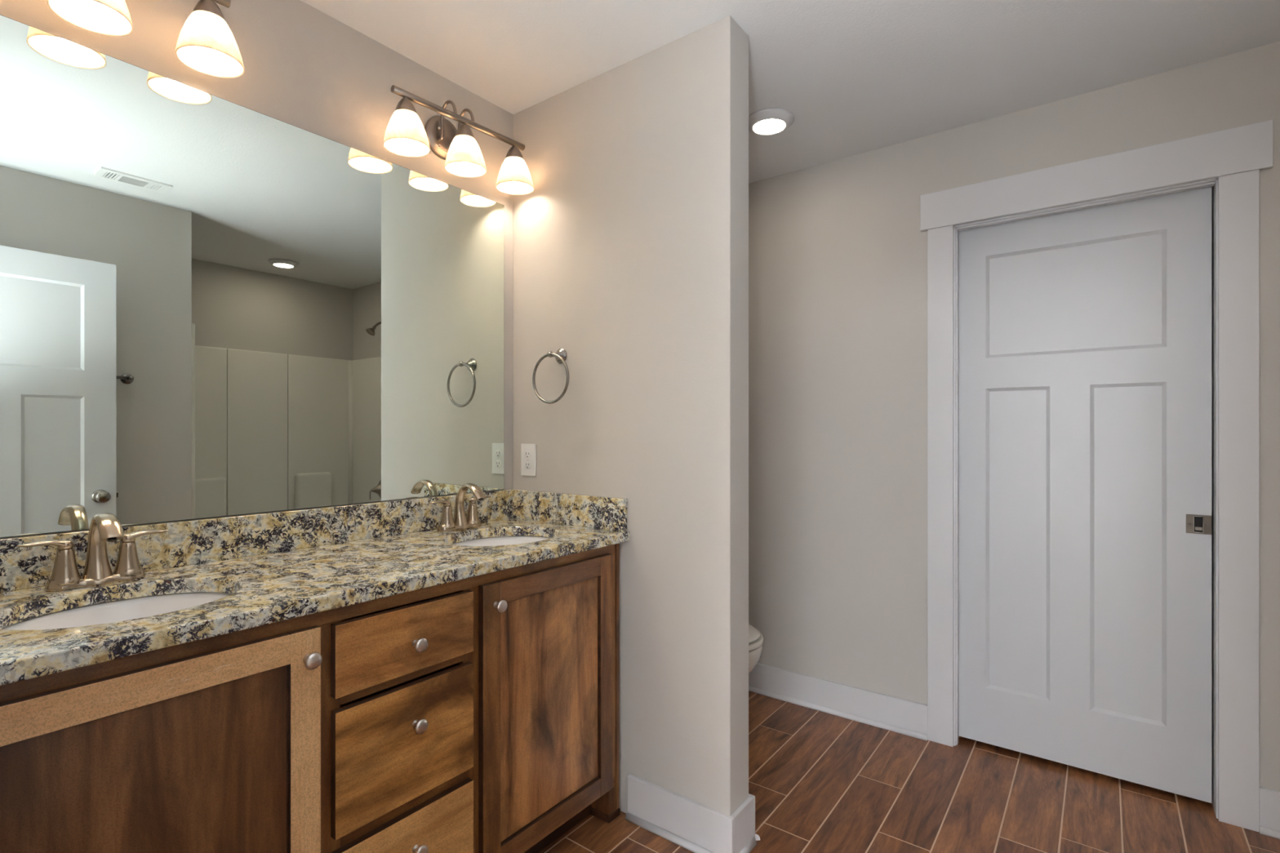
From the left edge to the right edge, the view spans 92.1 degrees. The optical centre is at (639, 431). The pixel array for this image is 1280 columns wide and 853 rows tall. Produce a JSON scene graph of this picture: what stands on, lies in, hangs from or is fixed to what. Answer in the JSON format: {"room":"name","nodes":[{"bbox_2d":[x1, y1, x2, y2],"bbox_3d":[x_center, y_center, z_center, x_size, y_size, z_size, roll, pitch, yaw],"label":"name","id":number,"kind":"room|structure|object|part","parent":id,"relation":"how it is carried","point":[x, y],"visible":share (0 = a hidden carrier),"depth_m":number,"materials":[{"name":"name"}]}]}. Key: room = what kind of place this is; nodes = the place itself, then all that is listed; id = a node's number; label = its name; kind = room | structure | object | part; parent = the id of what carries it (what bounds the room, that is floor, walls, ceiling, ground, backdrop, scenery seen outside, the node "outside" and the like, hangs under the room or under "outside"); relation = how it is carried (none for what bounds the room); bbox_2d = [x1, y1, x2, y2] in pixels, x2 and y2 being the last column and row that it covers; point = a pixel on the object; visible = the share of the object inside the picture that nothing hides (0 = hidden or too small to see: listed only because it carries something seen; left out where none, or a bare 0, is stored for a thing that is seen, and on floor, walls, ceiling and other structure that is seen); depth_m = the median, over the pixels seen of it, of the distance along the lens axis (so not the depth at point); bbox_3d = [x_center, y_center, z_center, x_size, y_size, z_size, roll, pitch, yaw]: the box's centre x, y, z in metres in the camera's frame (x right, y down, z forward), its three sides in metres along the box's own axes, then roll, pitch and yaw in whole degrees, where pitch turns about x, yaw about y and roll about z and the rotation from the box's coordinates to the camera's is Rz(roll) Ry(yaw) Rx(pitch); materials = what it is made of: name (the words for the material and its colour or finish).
{"room":"bathroom","nodes":[
{"label":"bathroom","id":0,"kind":"room"},
{"bbox_2d":[0,0,513,538],"bbox_3d":[-0.655,0.021,2.220,0.120,2.459,2.911,0,0,37],"label":"wall","id":1,"kind":"structure","parent":0,"point":[306,68],"depth_m":1.77,"materials":[{"name":"grey paint"}]},
{"bbox_2d":[47,0,244,78],"bbox_3d":[-1.163,-0.980,1.297,0.176,0.225,0.564,0,2,37],"label":"vanity light","id":2,"kind":"object","parent":1,"relation":"attached to","point":[206,44],"visible":1,"depth_m":1.41,"materials":[{"name":"white glass"}]},
{"bbox_3d":[-1.145,-0.921,1.286,0.134,0.107,0.134,0,2,37],"label":"lamp shade","id":3,"kind":"part","parent":2,"relation":"part of","materials":[{"name":"white glass"}]},
{"bbox_3d":[-1.145,-0.933,1.285,0.057,0.084,0.057,0,2,37],"label":"bulb","id":4,"kind":"part","parent":2,"relation":"part of","materials":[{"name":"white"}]},
{"bbox_3d":[-1.016,-0.927,1.457,0.134,0.107,0.134,0,2,37],"label":"lamp shade","id":5,"kind":"part","parent":2,"relation":"part of","materials":[{"name":"white glass"}]},
{"bbox_3d":[-1.016,-0.940,1.457,0.057,0.084,0.057,0,2,37],"label":"bulb","id":6,"kind":"part","parent":2,"relation":"part of","materials":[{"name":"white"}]},
{"bbox_2d":[0,14,504,537],"bbox_3d":[-0.949,-0.316,1.723,0.006,1.064,1.463,0,0,37],"label":"mirror","id":7,"kind":"object","parent":1,"relation":"attached to","point":[211,306],"visible":1,"depth_m":1.55,"materials":[{"name":"grey mirror"}]},
{"bbox_2d":[0,489,511,592],"bbox_3d":[-0.945,0.271,1.717,0.020,0.106,1.518,0,0,37],"label":"backsplash","id":8,"kind":"structure","parent":1,"relation":"attached to","point":[190,542],"depth_m":1.60,"materials":[{"name":"stone"}]},
{"bbox_2d":[382,84,533,195],"bbox_3d":[-0.596,-0.980,2.051,0.176,0.225,0.564,0,2,37],"label":"vanity light","id":9,"kind":"object","parent":1,"relation":"attached to","point":[405,135],"visible":1,"depth_m":2.02,"materials":[{"name":"white glass"}]},
{"bbox_3d":[-0.707,-0.914,1.868,0.134,0.107,0.134,0,2,37],"label":"lamp shade","id":10,"kind":"part","parent":9,"relation":"part of","materials":[{"name":"white glass"}]},
{"bbox_3d":[-0.636,-1.031,2.034,0.096,0.120,0.014,0,2,37],"label":"arm","id":11,"kind":"part","parent":9,"relation":"part of","materials":[{"name":"silver metal"}]},
{"bbox_3d":[-0.578,-0.921,2.040,0.134,0.107,0.134,0,2,37],"label":"lamp shade","id":12,"kind":"part","parent":9,"relation":"part of","materials":[{"name":"white glass"}]},
{"bbox_3d":[-0.594,-1.033,2.090,0.096,0.120,0.014,0,2,37],"label":"arm","id":13,"kind":"part","parent":9,"relation":"part of","materials":[{"name":"silver metal"}]},
{"bbox_3d":[-0.449,-0.927,2.212,0.134,0.107,0.134,0,2,37],"label":"lamp shade","id":14,"kind":"part","parent":9,"relation":"part of","materials":[{"name":"white glass"}]},
{"bbox_2d":[513,15,748,816],"bbox_3d":[-0.076,0.021,2.115,0.932,2.459,0.118,0,0,37],"label":"wall partition","id":15,"kind":"structure","parent":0,"point":[631,236],"depth_m":1.94,"materials":[{"name":"grey paint"}]},
{"bbox_2d":[520,444,536,475],"bbox_3d":[-0.415,0.104,2.290,0.079,0.119,0.009,0,0,37],"label":"power outlet","id":16,"kind":"object","parent":15,"relation":"attached to","point":[528,451],"visible":1,"depth_m":2.29,"materials":[{"name":"white plastic"}]},
{"bbox_2d":[524,450,531,458],"bbox_3d":[-0.416,0.084,2.288,0.033,0.029,0.003,0,0,37],"label":"receptacle","id":17,"kind":"object","parent":16,"relation":"attached to","point":[527,453],"depth_m":2.29,"materials":[{"name":"white plastic"}]},
{"bbox_2d":[524,461,531,469],"bbox_3d":[-0.416,0.124,2.288,0.033,0.029,0.003,0,0,37],"label":"receptacle","id":18,"kind":"object","parent":16,"relation":"attached to","point":[527,464],"depth_m":2.29,"materials":[{"name":"white plastic"}]},
{"bbox_2d":[532,348,568,404],"bbox_3d":[-0.299,-0.198,2.168,0.177,0.200,0.065,0,0,37],"label":"towel ring","id":19,"kind":"object","parent":15,"relation":"attached to","point":[560,355],"visible":1,"depth_m":2.17,"materials":[{"name":"silver metal"}]},
{"bbox_3d":[-0.293,-0.270,2.176,0.055,0.055,0.046,0,0,37],"label":"post","id":20,"kind":"part","parent":19,"relation":"part of","materials":[{"name":"silver metal"}]},
{"bbox_2d":[625,773,759,852],"bbox_3d":[-0.066,1.181,2.108,0.958,0.137,0.169,0,0,37],"label":"baseboard","id":21,"kind":"structure","parent":15,"relation":"attached to","point":[695,827],"depth_m":1.86,"materials":[{"name":"white paint"}]},
{"bbox_3d":[-0.066,1.240,2.108,0.958,0.020,0.169,0,0,37],"label":"shoe moulding","id":22,"kind":"part","parent":21,"relation":"part of","materials":[{"name":"white paint"}]},
{"bbox_2d":[300,0,1279,183],"bbox_3d":[0.711,-1.259,1.192,3.540,0.100,2.911,0,0,37],"label":"ceiling","id":23,"kind":"structure","parent":0,"point":[855,77],"depth_m":1.93,"materials":[{"name":"white paint"}]},
{"bbox_2d":[748,107,794,135],"bbox_3d":[0.501,-1.195,2.394,0.190,0.028,0.190,0,0,37],"label":"recessed light","id":24,"kind":"object","parent":23,"relation":"in","point":[771,121],"visible":0.97,"depth_m":2.35,"materials":[{"name":"white paint"}]},
{"bbox_2d":[538,691,1279,852],"bbox_3d":[0.711,1.275,1.192,3.400,0.050,2.911,0,0,37],"label":"floor","id":25,"kind":"structure","parent":0,"point":[820,782],"depth_m":2.06,"materials":[{"name":"brown wood"}]},
{"bbox_2d":[0,543,620,852],"bbox_3d":[-0.719,0.803,1.552,0.578,0.893,1.524,0,0,37],"label":"vanity cabinet","id":26,"kind":"object","parent":25,"relation":"on","point":[479,713],"visible":0.97,"depth_m":1.28,"materials":[{"name":"brown wood"}]},
{"bbox_3d":[-0.801,0.760,1.033,0.007,0.637,0.406,0,0,37],"label":"door panel","id":27,"kind":"part","parent":26,"relation":"part of","materials":[{"name":"brown wood"}]},
{"bbox_3d":[-0.798,0.760,1.031,0.020,0.743,0.512,0,0,37],"label":"door","id":28,"kind":"part","parent":26,"relation":"part of","materials":[{"name":"beige wood"}]},
{"bbox_3d":[-0.639,0.444,1.200,0.029,0.032,0.032,0,0,37],"label":"knob","id":29,"kind":"part","parent":26,"relation":"part of","materials":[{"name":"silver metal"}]},
{"bbox_2d":[0,488,629,685],"bbox_3d":[-0.720,0.287,1.562,0.565,0.138,1.539,0,0,37],"label":"countertop","id":30,"kind":"structure","parent":26,"relation":"on","point":[275,566],"depth_m":1.45,"materials":[{"name":"stone"}]},
{"bbox_2d":[17,512,168,591],"bbox_3d":[-1.154,0.246,1.314,0.176,0.155,0.176,0,0,-8],"label":"faucet","id":31,"kind":"object","parent":30,"relation":"on","point":[104,527],"visible":1,"depth_m":1.29,"materials":[{"name":"silver metal"}]},
{"bbox_3d":[-1.205,0.232,1.251,0.026,0.024,0.085,0,0,31],"label":"lever","id":32,"kind":"part","parent":31,"relation":"part of","materials":[{"name":"silver metal"}]},
{"bbox_3d":[-1.190,0.278,1.277,0.055,0.071,0.055,0,0,37],"label":"handle","id":33,"kind":"part","parent":31,"relation":"part of","materials":[{"name":"silver metal"}]},
{"bbox_3d":[-1.159,0.312,1.317,0.060,0.024,0.162,0,0,37],"label":"plate","id":34,"kind":"part","parent":31,"relation":"part of","materials":[{"name":"silver metal"}]},
{"bbox_3d":[-1.122,0.242,1.290,0.144,0.147,0.052,0,0,37],"label":"spout","id":35,"kind":"part","parent":31,"relation":"part of","materials":[{"name":"silver metal"}]},
{"bbox_3d":[-1.128,0.278,1.358,0.055,0.071,0.055,0,0,37],"label":"handle","id":36,"kind":"part","parent":31,"relation":"part of","materials":[{"name":"silver metal"}]},
{"bbox_3d":[-1.108,0.232,1.380,0.026,0.024,0.085,0,0,43],"label":"lever","id":37,"kind":"part","parent":31,"relation":"part of","materials":[{"name":"silver metal"}]},
{"bbox_2d":[1,592,231,630],"bbox_3d":[-0.987,0.431,1.188,0.368,0.146,0.428,0,0,37],"label":"sink","id":38,"kind":"object","parent":30,"relation":"in","point":[148,606],"visible":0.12,"depth_m":1.30,"materials":[{"name":"white ceramic"}]},
{"bbox_2d":[428,483,490,532],"bbox_3d":[-0.596,0.246,2.056,0.176,0.155,0.176,0,0,-8],"label":"faucet","id":39,"kind":"object","parent":30,"relation":"on","point":[460,521],"visible":1,"depth_m":2.04,"materials":[{"name":"silver metal"}]},
{"bbox_3d":[-0.647,0.232,1.993,0.026,0.024,0.085,0,0,31],"label":"lever","id":40,"kind":"part","parent":39,"relation":"part of","materials":[{"name":"silver metal"}]},
{"bbox_3d":[-0.631,0.278,2.019,0.055,0.071,0.055,0,0,37],"label":"handle","id":41,"kind":"part","parent":39,"relation":"part of","materials":[{"name":"silver metal"}]},
{"bbox_3d":[-0.601,0.312,2.059,0.060,0.024,0.162,0,0,37],"label":"plate","id":42,"kind":"part","parent":39,"relation":"part of","materials":[{"name":"silver metal"}]},
{"bbox_3d":[-0.564,0.242,2.032,0.144,0.147,0.052,0,0,37],"label":"spout","id":43,"kind":"part","parent":39,"relation":"part of","materials":[{"name":"silver metal"}]},
{"bbox_3d":[-0.570,0.278,2.100,0.055,0.071,0.055,0,0,37],"label":"handle","id":44,"kind":"part","parent":39,"relation":"part of","materials":[{"name":"silver metal"}]},
{"bbox_3d":[-0.550,0.232,2.122,0.026,0.024,0.085,0,0,43],"label":"lever","id":45,"kind":"part","parent":39,"relation":"part of","materials":[{"name":"silver metal"}]},
{"bbox_2d":[452,535,550,546],"bbox_3d":[-0.429,0.431,1.930,0.368,0.146,0.428,0,0,37],"label":"sink","id":46,"kind":"object","parent":30,"relation":"in","point":[500,540],"visible":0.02,"depth_m":2.09,"materials":[{"name":"white ceramic"}]},
{"bbox_3d":[-0.523,0.702,1.396,0.020,0.259,0.344,0,0,37],"label":"drawer","id":47,"kind":"part","parent":26,"relation":"part of","materials":[{"name":"brown wood"}]},
{"bbox_3d":[-0.523,0.469,1.396,0.020,0.150,0.344,0,0,37],"label":"drawer","id":48,"kind":"part","parent":26,"relation":"part of","materials":[{"name":"brown wood"}]},
{"bbox_3d":[-0.523,0.997,1.396,0.020,0.270,0.344,0,0,37],"label":"drawer","id":49,"kind":"part","parent":26,"relation":"part of","materials":[{"name":"brown wood"}]},
{"bbox_3d":[-0.497,0.945,1.389,0.029,0.032,0.032,0,0,37],"label":"knob","id":50,"kind":"part","parent":26,"relation":"part of","materials":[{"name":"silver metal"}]},
{"bbox_3d":[-0.497,0.661,1.389,0.029,0.032,0.032,0,0,37],"label":"knob","id":51,"kind":"part","parent":26,"relation":"part of","materials":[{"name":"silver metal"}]},
{"bbox_3d":[-0.497,0.479,1.389,0.029,0.032,0.032,0,0,37],"label":"knob","id":52,"kind":"part","parent":26,"relation":"part of","materials":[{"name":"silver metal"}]},
{"bbox_3d":[-0.358,0.444,1.575,0.029,0.032,0.032,0,0,37],"label":"knob","id":53,"kind":"part","parent":26,"relation":"part of","materials":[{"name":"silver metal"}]},
{"bbox_3d":[-0.248,0.760,1.762,0.020,0.743,0.511,0,0,37],"label":"door","id":54,"kind":"part","parent":26,"relation":"part of","materials":[{"name":"brown wood"}]},
{"bbox_3d":[-0.252,0.760,1.764,0.007,0.637,0.406,0,0,37],"label":"door panel","id":55,"kind":"part","parent":26,"relation":"part of","materials":[{"name":"brown wood"}]},
{"bbox_3d":[-0.113,1.239,2.013,0.080,0.022,0.059,0,0,37],"label":"foot moulding","id":56,"kind":"part","parent":26,"relation":"part of","materials":[{"name":"brown wood"}]},
{"bbox_2d":[748,623,764,673],"bbox_3d":[0.186,0.863,2.625,0.703,0.775,0.470,0,0,37],"label":"toilet","id":57,"kind":"object","parent":25,"relation":"on","point":[756,639],"visible":0.1,"depth_m":2.42,"materials":[{"name":"white ceramic"}]},
{"bbox_3d":[0.252,0.811,2.575,0.512,0.020,0.370,0,0,37],"label":"lid","id":58,"kind":"part","parent":57,"relation":"part of","materials":[{"name":"white ceramic"}]},
{"bbox_3d":[0.251,1.050,2.576,0.536,0.400,0.370,0,0,37],"label":"bowl","id":59,"kind":"part","parent":57,"relation":"part of","materials":[{"name":"white ceramic"}]},
{"bbox_3d":[0.256,0.835,2.573,0.530,0.022,0.380,0,0,37],"label":"seat","id":60,"kind":"part","parent":57,"relation":"part of","materials":[{"name":"white ceramic"}]},
{"bbox_2d":[748,41,1279,791],"bbox_3d":[1.598,0.021,2.272,3.420,2.459,0.120,0,0,37],"label":"wall","id":61,"kind":"structure","parent":0,"point":[837,249],"depth_m":2.64,"materials":[{"name":"grey paint"}]},
{"bbox_2d":[748,662,927,741],"bbox_3d":[0.684,1.181,2.868,1.212,0.137,0.026,0,0,37],"label":"baseboard","id":62,"kind":"structure","parent":61,"relation":"attached to","point":[895,714],"depth_m":2.71,"materials":[{"name":"white paint"}]},
{"bbox_3d":[0.679,1.240,2.862,1.212,0.020,0.011,0,0,37],"label":"shoe moulding","id":63,"kind":"part","parent":62,"relation":"part of","materials":[{"name":"white paint"}]},
{"bbox_2d":[958,186,1211,803],"bbox_3d":[1.589,0.208,2.282,0.774,2.040,0.042,0,0,37],"label":"door","id":64,"kind":"structure","parent":61,"relation":"in","point":[1085,335],"depth_m":2.23,"materials":[{"name":"grey paint"}]},
{"bbox_3d":[1.863,0.308,2.057,0.064,0.063,0.002,0,0,37],"label":"latch plate","id":65,"kind":"part","parent":64,"relation":"part of","materials":[{"name":"silver metal"}]},
{"bbox_2d":[920,120,1273,831],"bbox_3d":[1.587,0.143,2.260,1.016,2.214,0.130,0,0,37],"label":"door frame","id":66,"kind":"structure","parent":61,"relation":"attached to","point":[1230,161],"depth_m":2.00,"materials":[{"name":"white paint"}]},
{"bbox_3d":[1.208,0.215,2.479,0.094,2.070,0.016,0,0,37],"label":"casing","id":67,"kind":"part","parent":66,"relation":"part of","materials":[{"name":"white paint"}]},
{"bbox_3d":[1.554,-0.892,2.216,1.016,0.144,0.022,0,0,37],"label":"head casing","id":68,"kind":"part","parent":66,"relation":"part of","materials":[{"name":"white paint"}]},
{"bbox_3d":[1.901,0.215,1.959,0.093,2.070,0.016,0,0,37],"label":"casing","id":69,"kind":"part","parent":66,"relation":"part of","materials":[{"name":"white paint"}]},
{"bbox_2d":[1259,786,1279,839],"bbox_3d":[1.959,1.181,1.909,0.059,0.137,0.026,0,0,37],"label":"baseboard","id":70,"kind":"structure","parent":61,"relation":"attached to","point":[1269,799],"depth_m":1.91,"materials":[{"name":"white paint"}]},
{"bbox_3d":[1.954,1.240,1.904,0.059,0.020,0.011,0,0,37],"label":"shoe moulding","id":71,"kind":"part","parent":70,"relation":"part of","materials":[{"name":"white paint"}]}
]}

